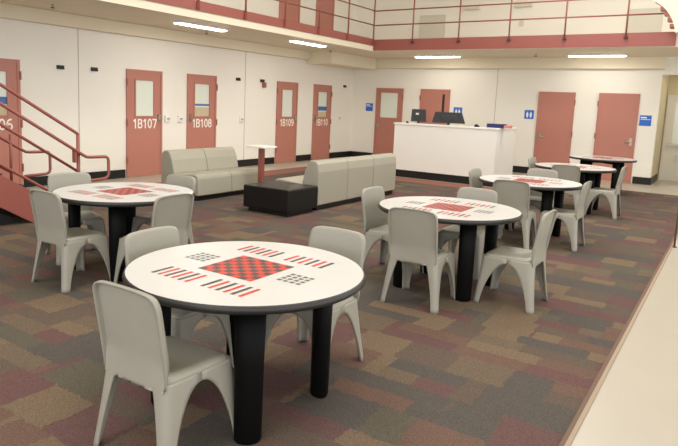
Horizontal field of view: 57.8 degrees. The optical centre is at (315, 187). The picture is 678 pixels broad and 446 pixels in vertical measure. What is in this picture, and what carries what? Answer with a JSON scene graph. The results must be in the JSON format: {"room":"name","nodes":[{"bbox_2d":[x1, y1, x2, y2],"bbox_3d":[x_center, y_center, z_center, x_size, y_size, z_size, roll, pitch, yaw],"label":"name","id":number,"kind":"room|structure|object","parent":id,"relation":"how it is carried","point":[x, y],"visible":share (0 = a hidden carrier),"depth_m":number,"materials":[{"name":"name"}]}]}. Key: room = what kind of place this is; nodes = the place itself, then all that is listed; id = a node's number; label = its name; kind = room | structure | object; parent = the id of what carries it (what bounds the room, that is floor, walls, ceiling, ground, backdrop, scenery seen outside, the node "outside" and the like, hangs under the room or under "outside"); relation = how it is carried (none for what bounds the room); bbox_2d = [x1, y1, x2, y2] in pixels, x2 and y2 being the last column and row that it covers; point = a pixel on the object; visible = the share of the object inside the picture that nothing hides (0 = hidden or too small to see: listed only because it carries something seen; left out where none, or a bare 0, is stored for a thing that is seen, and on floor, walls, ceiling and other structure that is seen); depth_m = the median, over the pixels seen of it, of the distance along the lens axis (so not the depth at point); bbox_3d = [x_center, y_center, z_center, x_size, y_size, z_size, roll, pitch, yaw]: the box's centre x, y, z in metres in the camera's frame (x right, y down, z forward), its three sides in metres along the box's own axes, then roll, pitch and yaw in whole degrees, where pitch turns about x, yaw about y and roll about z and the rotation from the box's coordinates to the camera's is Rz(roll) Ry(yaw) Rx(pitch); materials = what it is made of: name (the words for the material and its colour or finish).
{"room":"prison interior","nodes":[
{"label":"prison interior","id":0,"kind":"room"},
{"bbox_2d":[0,0,356,184],"bbox_3d":[-4.661,-3.136,10.710,0.200,6.200,20.860,8,10,34],"label":"wall","id":1,"kind":"structure","parent":0,"point":[100,110],"depth_m":12.53,"materials":[{"name":"beige paint"}]},
{"bbox_2d":[0,58,23,184],"bbox_3d":[-5.226,-1.022,10.019,0.099,2.160,0.923,8,10,34],"label":"door","id":2,"kind":"structure","parent":1,"relation":"in","point":[10,73],"depth_m":10.24,"materials":[{"name":"paint"}]},
{"bbox_2d":[0,106,6,114],"bbox_3d":[-5.256,-1.248,10.000,0.002,0.170,0.489,8,10,34],"label":"bedding","id":3,"kind":"object","parent":2,"relation":"on","point":[3,111],"depth_m":10.13,"materials":[{"name":"beige fabric"}]},
{"bbox_2d":[56,65,64,68],"bbox_3d":[-4.524,-2.135,10.886,0.050,0.070,0.140,8,10,34],"label":"air vent","id":4,"kind":"object","parent":1,"relation":"in","point":[57,66],"visible":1,"depth_m":10.87,"materials":[{"name":"black metal"}]},
{"bbox_2d":[126,69,162,177],"bbox_3d":[-3.481,-1.303,12.548,0.099,2.160,0.923,8,10,34],"label":"door","id":5,"kind":"structure","parent":1,"relation":"in","point":[144,88],"depth_m":12.55,"materials":[{"name":"paint"}]},
{"bbox_2d":[164,115,170,121],"bbox_3d":[-3.148,-1.461,13.049,0.060,0.140,0.140,8,10,34],"label":"box","id":6,"kind":"object","parent":1,"relation":"attached to","point":[166,117],"visible":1,"depth_m":13.01,"materials":[{"name":"white plastic"}]},
{"bbox_2d":[177,116,182,121],"bbox_3d":[-2.939,-1.495,13.352,0.060,0.140,0.140,8,10,34],"label":"box","id":7,"kind":"object","parent":1,"relation":"attached to","point":[179,118],"visible":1,"depth_m":13.32,"materials":[{"name":"white plastic"}]},
{"bbox_2d":[23,151,349,186],"bbox_3d":[-4.746,-0.131,10.981,0.020,0.170,20.660,8,10,34],"label":"baseboard","id":8,"kind":"structure","parent":1,"relation":"attached to","point":[114,174],"depth_m":12.28,"materials":[{"name":"black rubber"}]},
{"bbox_2d":[186,74,217,148],"bbox_3d":[-2.553,-1.453,13.894,0.099,2.160,0.923,8,10,34],"label":"door","id":9,"kind":"structure","parent":1,"relation":"in","point":[201,121],"depth_m":13.86,"materials":[{"name":"paint"}]},
{"bbox_2d":[195,107,208,115],"bbox_3d":[-2.582,-1.704,13.872,0.002,0.220,0.489,8,10,34],"label":"bedding","id":10,"kind":"object","parent":9,"relation":"on","point":[199,111],"depth_m":13.88,"materials":[{"name":"beige fabric"}]},
{"bbox_2d":[239,116,243,121],"bbox_3d":[-1.808,-1.667,14.993,0.060,0.140,0.140,8,10,34],"label":"box","id":11,"kind":"object","parent":1,"relation":"attached to","point":[241,118],"visible":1,"depth_m":14.96,"materials":[{"name":"white plastic"}]},
{"bbox_2d":[260,79,266,87],"bbox_3d":[-1.325,-2.632,15.528,0.050,0.200,0.200,8,10,34],"label":"fire alarm strobe","id":12,"kind":"object","parent":1,"relation":"attached to","point":[264,83],"visible":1,"depth_m":15.52,"materials":[{"name":"red plastic"}]},
{"bbox_2d":[274,81,297,163],"bbox_3d":[-0.761,-1.743,16.492,0.099,2.160,0.923,8,10,34],"label":"door","id":13,"kind":"structure","parent":1,"relation":"in","point":[287,92],"depth_m":16.50,"materials":[{"name":"paint"}]},
{"bbox_2d":[78,48,498,159],"bbox_3d":[-0.235,-1.891,14.841,10.745,2.650,1.963,-2,9,-31],"label":"trim","id":14,"kind":"structure","parent":1,"relation":"attached to","point":[78,48],"depth_m":14.94,"materials":[{"name":"beige"}]},
{"bbox_2d":[279,0,300,22],"bbox_3d":[-0.667,-5.020,16.034,0.045,2.120,0.869,8,10,34],"label":"door","id":15,"kind":"structure","parent":1,"relation":"in","point":[293,12],"depth_m":16.12,"materials":[{"name":"paint"}]},
{"bbox_2d":[311,84,332,159],"bbox_3d":[0.203,-1.898,17.889,0.099,2.160,0.923,8,10,34],"label":"door","id":16,"kind":"structure","parent":1,"relation":"in","point":[322,94],"depth_m":17.89,"materials":[{"name":"paint"}]},
{"bbox_2d":[318,112,325,116],"bbox_3d":[0.172,-2.124,17.869,0.002,0.170,0.489,8,10,34],"label":"bedding","id":17,"kind":"object","parent":16,"relation":"on","point":[320,114],"depth_m":17.88,"materials":[{"name":"beige fabric"}]},
{"bbox_2d":[315,0,334,29],"bbox_3d":[0.278,-5.172,17.403,0.045,2.120,0.869,8,10,34],"label":"door","id":18,"kind":"structure","parent":1,"relation":"in","point":[326,20],"depth_m":17.46,"materials":[{"name":"paint"}]},
{"bbox_2d":[0,0,677,69],"bbox_3d":[1.975,-2.306,6.103,16.040,0.290,20.660,8,10,34],"label":"ceiling","id":19,"kind":"structure","parent":0,"point":[141,12],"depth_m":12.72,"materials":[{"name":"beige paint"}]},
{"bbox_2d":[172,20,228,31],"bbox_3d":[-2.174,-3.070,11.674,0.260,0.060,1.260,8,10,34],"label":"ceiling light","id":20,"kind":"object","parent":19,"relation":"attached to","point":[179,22],"visible":1,"depth_m":11.53,"materials":[{"name":"white plastic"}]},
{"bbox_2d":[175,23,225,31],"bbox_3d":[-2.175,-3.047,11.677,0.170,0.015,1.220,8,10,34],"label":"diffuser","id":21,"kind":"object","parent":20,"relation":"attached to","point":[198,25],"depth_m":11.64,"materials":[{"name":"white plastic"}]},
{"bbox_2d":[147,0,373,45],"bbox_3d":[-3.655,-2.935,8.459,0.025,0.170,18.270,8,10,34],"label":"trim","id":22,"kind":"structure","parent":19,"relation":"attached to","point":[189,4],"depth_m":12.16,"materials":[{"name":"red paint"}]},
{"bbox_2d":[196,0,375,44],"bbox_3d":[-3.568,-3.477,8.418,0.046,1.231,18.000,8,10,34],"label":"railing","id":23,"kind":"object","parent":19,"relation":"attached to","point":[198,1],"visible":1,"depth_m":13.78,"materials":[{"name":"red metal"}]},
{"bbox_2d":[288,39,327,46],"bbox_3d":[-0.167,-3.340,14.199,0.260,0.060,1.260,8,10,34],"label":"ceiling light","id":24,"kind":"object","parent":19,"relation":"attached to","point":[300,41],"visible":1,"depth_m":14.04,"materials":[{"name":"white plastic"}]},
{"bbox_2d":[290,41,325,46],"bbox_3d":[-0.167,-3.318,14.202,0.170,0.015,1.220,8,10,34],"label":"diffuser","id":25,"kind":"object","parent":24,"relation":"attached to","point":[311,43],"depth_m":14.18,"materials":[{"name":"white plastic"}]},
{"bbox_2d":[414,55,461,57],"bbox_3d":[3.259,-3.516,16.452,1.260,0.060,0.260,8,10,34],"label":"ceiling light","id":26,"kind":"object","parent":19,"relation":"attached to","point":[415,56],"visible":1,"depth_m":16.37,"materials":[{"name":"white plastic"}]},
{"bbox_2d":[415,57,459,57],"bbox_3d":[3.258,-3.494,16.455,1.220,0.015,0.170,8,10,34],"label":"diffuser","id":27,"kind":"object","parent":26,"relation":"attached to","point":[415,57],"depth_m":16.44,"materials":[{"name":"white plastic"}]},
{"bbox_2d":[373,0,663,42],"bbox_3d":[4.254,-3.953,13.990,6.720,1.201,0.068,8,10,34],"label":"railing","id":28,"kind":"object","parent":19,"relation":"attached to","point":[511,3],"visible":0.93,"depth_m":13.89,"materials":[{"name":"red metal"}]},
{"bbox_2d":[373,32,676,50],"bbox_3d":[4.286,-3.333,14.099,6.950,0.275,0.030,8,10,34],"label":"trim","id":29,"kind":"structure","parent":19,"relation":"attached to","point":[646,38],"depth_m":13.67,"materials":[{"name":"red paint"}]},
{"bbox_2d":[567,53,627,56],"bbox_3d":[6.570,-3.090,14.338,1.260,0.060,0.260,8,10,34],"label":"ceiling light","id":30,"kind":"object","parent":19,"relation":"attached to","point":[596,54],"visible":1,"depth_m":14.21,"materials":[{"name":"white plastic"}]},
{"bbox_2d":[569,55,625,56],"bbox_3d":[6.569,-3.068,14.341,1.220,0.015,0.170,8,10,34],"label":"diffuser","id":31,"kind":"object","parent":30,"relation":"attached to","point":[569,55],"depth_m":14.28,"materials":[{"name":"white plastic"}]},
{"bbox_2d":[25,156,677,445],"bbox_3d":[2.992,0.686,8.382,16.240,0.120,25.000,8,10,34],"label":"floor","id":32,"kind":"structure","parent":0,"point":[636,403],"depth_m":3.95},
{"bbox_2d":[0,166,677,445],"bbox_3d":[-0.942,0.606,7.366,8.490,0.008,18.900,8,10,34],"label":"carpet","id":33,"kind":"object","parent":32,"relation":"on","point":[488,372],"visible":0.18,"depth_m":4.20,"materials":[{"name":"multicoloured carpet"}]},
{"bbox_2d":[0,82,109,225],"bbox_3d":[-4.963,-1.532,6.254,1.211,4.227,5.901,8,10,34],"label":"staircase","id":34,"kind":"structure","parent":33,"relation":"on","point":[14,197],"depth_m":7.62,"materials":[{"name":"red metal"}]},
{"bbox_2d":[29,189,110,292],"bbox_3d":[-2.127,0.415,5.348,0.514,0.833,0.532,8,10,34],"label":"chair","id":35,"kind":"object","parent":33,"relation":"on","point":[47,207],"visible":0.98,"depth_m":5.17,"materials":[{"name":"grey plastic"}]},
{"bbox_2d":[45,172,105,264],"bbox_3d":[-2.405,0.291,6.163,0.514,0.833,0.532,-3,10,-35],"label":"chair","id":36,"kind":"object","parent":33,"relation":"on","point":[94,221],"visible":0.44,"depth_m":6.24,"materials":[{"name":"grey plastic"}]},
{"bbox_2d":[52,182,194,281],"bbox_3d":[-1.830,0.399,5.893,1.304,0.736,1.304,8,10,34],"label":"table","id":37,"kind":"object","parent":33,"relation":"on","point":[121,199],"visible":0.68,"depth_m":5.59,"materials":[{"name":"white laminate"}]},
{"bbox_2d":[114,193,193,282],"bbox_3d":[-1.408,0.442,5.363,0.532,0.833,0.514,8,10,34],"label":"chair","id":38,"kind":"object","parent":33,"relation":"on","point":[175,210],"visible":0.38,"depth_m":5.26,"materials":[{"name":"grey plastic"}]},
{"bbox_2d":[92,280,233,445],"bbox_3d":[-0.700,0.812,2.901,0.514,0.833,0.532,8,10,34],"label":"chair","id":39,"kind":"object","parent":33,"relation":"on","point":[136,349],"visible":0.98,"depth_m":2.72,"materials":[{"name":"grey plastic"}]},
{"bbox_2d":[131,174,195,243],"bbox_3d":[-1.571,0.303,6.311,0.514,0.833,0.532,8,10,34],"label":"chair","id":40,"kind":"object","parent":33,"relation":"on","point":[189,182],"visible":0.28,"depth_m":6.35,"materials":[{"name":"grey plastic"}]},
{"bbox_2d":[124,226,234,367],"bbox_3d":[-0.825,0.693,3.720,0.532,0.833,0.514,8,10,34],"label":"chair","id":41,"kind":"object","parent":33,"relation":"on","point":[137,244],"visible":0.3,"depth_m":3.71,"materials":[{"name":"grey plastic"}]},
{"bbox_2d":[161,147,257,200],"bbox_3d":[-1.773,-0.271,10.647,0.879,0.775,1.592,8,10,34],"label":"sofa","id":42,"kind":"object","parent":33,"relation":"on","point":[216,172],"visible":0.88,"depth_m":10.40,"materials":[{"name":"beige leather"}]},
{"bbox_2d":[122,241,365,444],"bbox_3d":[-0.392,0.802,3.409,1.304,0.736,1.304,8,10,34],"label":"table","id":43,"kind":"object","parent":33,"relation":"on","point":[247,282],"visible":0.93,"depth_m":3.12,"materials":[{"name":"white plastic"}]},
{"bbox_2d":[246,145,276,181],"bbox_3d":[-0.957,-0.299,10.752,0.380,0.865,0.380,8,10,34],"label":"pedestal table","id":44,"kind":"object","parent":33,"relation":"on","point":[261,148],"visible":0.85,"depth_m":10.70,"materials":[{"name":"red metal"}]},
{"bbox_2d":[243,180,317,216],"bbox_3d":[-0.526,0.163,9.226,0.850,0.405,0.740,8,10,34],"label":"table","id":45,"kind":"object","parent":33,"relation":"on","point":[280,198],"visible":1,"depth_m":8.97,"materials":[{"name":"black plastic"}]},
{"bbox_2d":[265,226,365,361],"bbox_3d":[-0.008,0.703,3.886,0.514,0.833,0.532,8,10,34],"label":"chair","id":46,"kind":"object","parent":33,"relation":"on","point":[350,244],"visible":0.36,"depth_m":3.94,"materials":[{"name":"grey plastic"}]},
{"bbox_2d":[276,153,395,210],"bbox_3d":[0.406,-0.180,10.618,0.879,0.775,2.572,8,10,34],"label":"sofa","id":47,"kind":"object","parent":33,"relation":"on","point":[339,181],"visible":0.8,"depth_m":10.03,"materials":[{"name":"beige leather"}]},
{"bbox_2d":[361,186,423,272],"bbox_3d":[0.757,0.434,6.040,0.532,0.833,0.514,8,10,34],"label":"chair","id":48,"kind":"object","parent":33,"relation":"on","point":[375,229],"visible":0.53,"depth_m":6.07,"materials":[{"name":"grey plastic"}]},
{"bbox_2d":[380,207,455,313],"bbox_3d":[0.895,0.557,5.194,0.514,0.833,0.532,7,9,32],"label":"chair","id":49,"kind":"object","parent":33,"relation":"on","point":[412,233],"visible":1,"depth_m":5.00,"materials":[{"name":"grey plastic"}]},
{"bbox_2d":[378,196,522,301],"bbox_3d":[1.217,0.545,5.724,1.304,0.736,1.304,8,10,34],"label":"table","id":50,"kind":"object","parent":33,"relation":"on","point":[466,213],"visible":0.78,"depth_m":5.44,"materials":[{"name":"white plastic"}]},
{"bbox_2d":[438,187,497,280],"bbox_3d":[1.526,0.441,6.215,0.514,0.833,0.532,8,10,34],"label":"chair","id":51,"kind":"object","parent":33,"relation":"on","point":[450,234],"visible":0.48,"depth_m":6.24,"materials":[{"name":"grey plastic"}]},
{"bbox_2d":[469,168,511,235],"bbox_3d":[2.380,0.177,8.357,0.532,0.833,0.514,8,10,34],"label":"chair","id":52,"kind":"object","parent":33,"relation":"on","point":[475,173],"visible":0.25,"depth_m":8.43,"materials":[{"name":"grey plastic"}]},
{"bbox_2d":[473,209,556,314],"bbox_3d":[1.723,0.579,5.281,0.532,0.833,0.514,8,10,34],"label":"chair","id":53,"kind":"object","parent":33,"relation":"on","point":[525,262],"visible":1,"depth_m":5.18,"materials":[{"name":"grey plastic"}]},
{"bbox_2d":[493,179,536,249],"bbox_3d":[2.417,0.302,7.471,0.514,0.833,0.532,7,9,32],"label":"chair","id":54,"kind":"object","parent":33,"relation":"on","point":[511,193],"visible":0.56,"depth_m":7.23,"materials":[{"name":"grey plastic"}]},
{"bbox_2d":[478,175,582,236],"bbox_3d":[2.801,0.274,8.126,1.304,0.736,1.304,8,10,34],"label":"table","id":55,"kind":"object","parent":33,"relation":"on","point":[546,186],"visible":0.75,"depth_m":8.03,"materials":[{"name":"white laminate"}]},
{"bbox_2d":[528,157,536,168],"bbox_3d":[4.043,-0.101,10.839,0.532,0.833,0.514,8,10,34],"label":"chair","id":56,"kind":"object","parent":33,"relation":"on","point":[532,160],"visible":0.16,"depth_m":10.89,"materials":[{"name":"grey plastic"}]},
{"bbox_2d":[514,168,557,223],"bbox_3d":[3.088,0.169,8.620,0.514,0.833,0.532,8,10,34],"label":"chair","id":57,"kind":"object","parent":33,"relation":"on","point":[535,197],"visible":0.19,"depth_m":8.74,"materials":[{"name":"grey plastic"}]},
{"bbox_2d":[533,181,591,251],"bbox_3d":[3.059,0.311,7.586,0.532,0.833,0.514,8,10,34],"label":"chair","id":58,"kind":"object","parent":33,"relation":"on","point":[573,219],"visible":0.81,"depth_m":7.39,"materials":[{"name":"grey plastic"}]},
{"bbox_2d":[551,164,580,209],"bbox_3d":[4.019,0.034,9.862,0.514,0.833,0.532,7,9,28],"label":"chair","id":59,"kind":"object","parent":33,"relation":"on","point":[565,172],"visible":0.34,"depth_m":9.61,"materials":[{"name":"grey plastic"}]},
{"bbox_2d":[534,163,616,213],"bbox_3d":[4.408,0.005,10.525,1.304,0.736,1.304,8,10,34],"label":"table","id":60,"kind":"object","parent":33,"relation":"on","point":[593,173],"visible":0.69,"depth_m":10.31,"materials":[{"name":"white laminate"}]},
{"bbox_2d":[569,155,636,192],"bbox_3d":[5.975,-0.258,12.867,1.304,0.736,1.304,8,10,34],"label":"table","id":61,"kind":"object","parent":33,"relation":"on","point":[617,163],"visible":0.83,"depth_m":12.54,"materials":[{"name":"white laminate"}]},
{"bbox_2d":[584,166,626,219],"bbox_3d":[4.688,0.049,9.947,0.532,0.833,0.514,8,10,34],"label":"chair","id":62,"kind":"object","parent":33,"relation":"on","point":[613,195],"visible":0.89,"depth_m":9.81,"materials":[{"name":"grey plastic"}]},
{"bbox_2d":[393,122,516,186],"bbox_3d":[3.207,-0.827,14.318,2.460,1.260,1.390,8,10,34],"label":"reception desk","id":63,"kind":"object","parent":32,"relation":"on","point":[436,152],"visible":0.87,"depth_m":13.72,"materials":[{"name":"beige paint"}]},
{"bbox_2d":[411,109,425,122],"bbox_3d":[2.449,-1.666,14.594,0.359,0.390,0.180,4,8,10],"label":"computer monitor","id":64,"kind":"object","parent":63,"relation":"on","point":[419,115],"visible":0.9,"depth_m":14.56,"materials":[{"name":"black plastic"}]},
{"bbox_2d":[432,112,464,124],"bbox_3d":[3.078,-1.565,14.196,0.756,0.350,0.180,5,8,17],"label":"computer monitor","id":65,"kind":"object","parent":63,"relation":"on","point":[439,117],"visible":0.93,"depth_m":14.16,"materials":[{"name":"black plastic"}]},
{"bbox_2d":[487,123,511,127],"bbox_3d":[3.968,-1.327,13.242,0.500,0.085,0.200,8,10,34],"label":"stack","id":66,"kind":"object","parent":63,"relation":"on","point":[489,125],"visible":1,"depth_m":13.17,"materials":[{"name":"blue paper"}]},
{"bbox_2d":[558,230,677,445],"bbox_3d":[2.583,1.076,4.987,0.023,0.010,18.900,8,10,34],"label":"trim","id":67,"kind":"structure","parent":32,"relation":"on","point":[572,435],"depth_m":4.05,"materials":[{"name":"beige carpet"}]},
{"bbox_2d":[672,212,677,247],"bbox_3d":[4.605,0.220,7.766,0.060,1.100,0.060,8,10,34],"label":"barrier post","id":68,"kind":"object","parent":32,"relation":"on","point":[676,228],"visible":1,"depth_m":7.81,"materials":[{"name":"brown metal"}]},
{"bbox_2d":[350,0,677,182],"bbox_3d":[7.870,-3.184,14.663,16.040,6.200,0.200,8,10,34],"label":"wall","id":69,"kind":"structure","parent":0,"point":[473,90],"depth_m":16.38,"materials":[{"name":"beige paint"}]},
{"bbox_2d":[366,103,372,110],"bbox_3d":[1.652,-2.476,18.899,0.240,0.240,0.015,8,10,34],"label":"wall sign","id":70,"kind":"object","parent":69,"relation":"attached to","point":[369,106],"visible":1,"depth_m":18.89,"materials":[{"name":"blue plastic"}]},
{"bbox_2d":[373,88,403,154],"bbox_3d":[2.179,-1.911,18.550,0.923,2.160,0.091,8,10,34],"label":"door","id":71,"kind":"structure","parent":69,"relation":"in","point":[389,101],"depth_m":18.59,"materials":[{"name":"paint"}]},
{"bbox_2d":[419,14,445,38],"bbox_3d":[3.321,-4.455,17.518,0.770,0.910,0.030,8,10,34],"label":"door","id":72,"kind":"structure","parent":69,"relation":"in","point":[426,30],"depth_m":17.49,"materials":[{"name":"beige metal"}]},
{"bbox_2d":[419,89,450,124],"bbox_3d":[3.375,-1.751,17.743,0.923,2.160,0.091,8,10,34],"label":"door","id":73,"kind":"structure","parent":69,"relation":"in","point":[432,100],"depth_m":17.68,"materials":[{"name":"paint"}]},
{"bbox_2d":[453,107,461,112],"bbox_3d":[4.008,-2.141,17.312,0.250,0.240,0.015,8,10,34],"label":"wall sign","id":74,"kind":"object","parent":69,"relation":"attached to","point":[456,109],"visible":0.76,"depth_m":17.30,"materials":[{"name":"blue plastic"}]},
{"bbox_2d":[463,6,479,9],"bbox_3d":[4.263,-4.914,16.763,0.440,0.100,0.120,8,10,34],"label":"wall lamp","id":75,"kind":"object","parent":69,"relation":"attached to","point":[471,7],"visible":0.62,"depth_m":16.72,"materials":[{"name":"beige"}]},
{"bbox_2d":[350,151,657,184],"bbox_3d":[4.981,-0.673,17.679,8.440,0.170,1.460,8,10,34],"label":"baseboard","id":76,"kind":"structure","parent":69,"relation":"attached to","point":[635,180],"depth_m":16.35,"materials":[{"name":"black rubber"}]},
{"bbox_2d":[519,20,523,25],"bbox_3d":[5.399,-4.321,16.100,0.120,0.180,0.030,8,10,34],"label":"plate","id":77,"kind":"object","parent":69,"relation":"attached to","point":[521,22],"visible":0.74,"depth_m":16.09,"materials":[{"name":"beige plastic"}]},
{"bbox_2d":[514,3,532,7],"bbox_3d":[5.416,-4.759,15.985,0.440,0.100,0.120,8,10,34],"label":"wall lamp","id":78,"kind":"object","parent":69,"relation":"attached to","point":[525,4],"visible":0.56,"depth_m":15.93,"materials":[{"name":"beige"}]},
{"bbox_2d":[524,110,533,118],"bbox_3d":[5.639,-1.927,16.210,0.240,0.230,0.015,8,10,34],"label":"wall sign","id":79,"kind":"object","parent":69,"relation":"attached to","point":[529,114],"visible":1,"depth_m":16.21,"materials":[{"name":"blue plastic"}]},
{"bbox_2d":[533,92,575,168],"bbox_3d":[6.148,-1.380,15.871,0.923,2.160,0.091,8,10,34],"label":"door","id":80,"kind":"structure","parent":69,"relation":"in","point":[555,110],"depth_m":15.87,"materials":[{"name":"paint"}]},
{"bbox_2d":[592,93,640,182],"bbox_3d":[7.337,-1.221,15.069,0.923,2.160,0.091,8,10,34],"label":"door","id":81,"kind":"structure","parent":69,"relation":"in","point":[617,113],"depth_m":15.04,"materials":[{"name":"paint"}]},
{"bbox_2d":[627,8,662,32],"bbox_3d":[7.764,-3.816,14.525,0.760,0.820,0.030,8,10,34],"label":"door","id":82,"kind":"structure","parent":69,"relation":"in","point":[637,23],"depth_m":14.49,"materials":[{"name":"beige"}]},
{"bbox_2d":[639,115,651,125],"bbox_3d":[7.895,-1.601,14.691,0.250,0.250,0.015,8,10,34],"label":"wall sign","id":83,"kind":"object","parent":69,"relation":"attached to","point":[645,120],"visible":1,"depth_m":14.69,"materials":[{"name":"blue plastic"}]},
{"bbox_2d":[651,75,677,178],"bbox_3d":[9.607,-1.522,14.833,2.600,3.000,1.740,8,10,34],"label":"wall","id":84,"kind":"structure","parent":0,"point":[669,82],"depth_m":15.64,"materials":[{"name":"beige paint"}]},
{"bbox_2d":[658,95,677,180],"bbox_3d":[9.504,-1.243,15.707,1.060,2.200,0.075,8,10,34],"label":"door","id":85,"kind":"structure","parent":84,"relation":"in","point":[668,170],"depth_m":15.92,"materials":[{"name":"beige"}]},
{"bbox_2d":[655,0,677,33],"bbox_3d":[6.939,-3.395,11.915,0.645,0.790,0.300,8,10,34],"label":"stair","id":86,"kind":"structure","parent":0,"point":[670,7],"depth_m":11.81,"materials":[{"name":"beige paint"}]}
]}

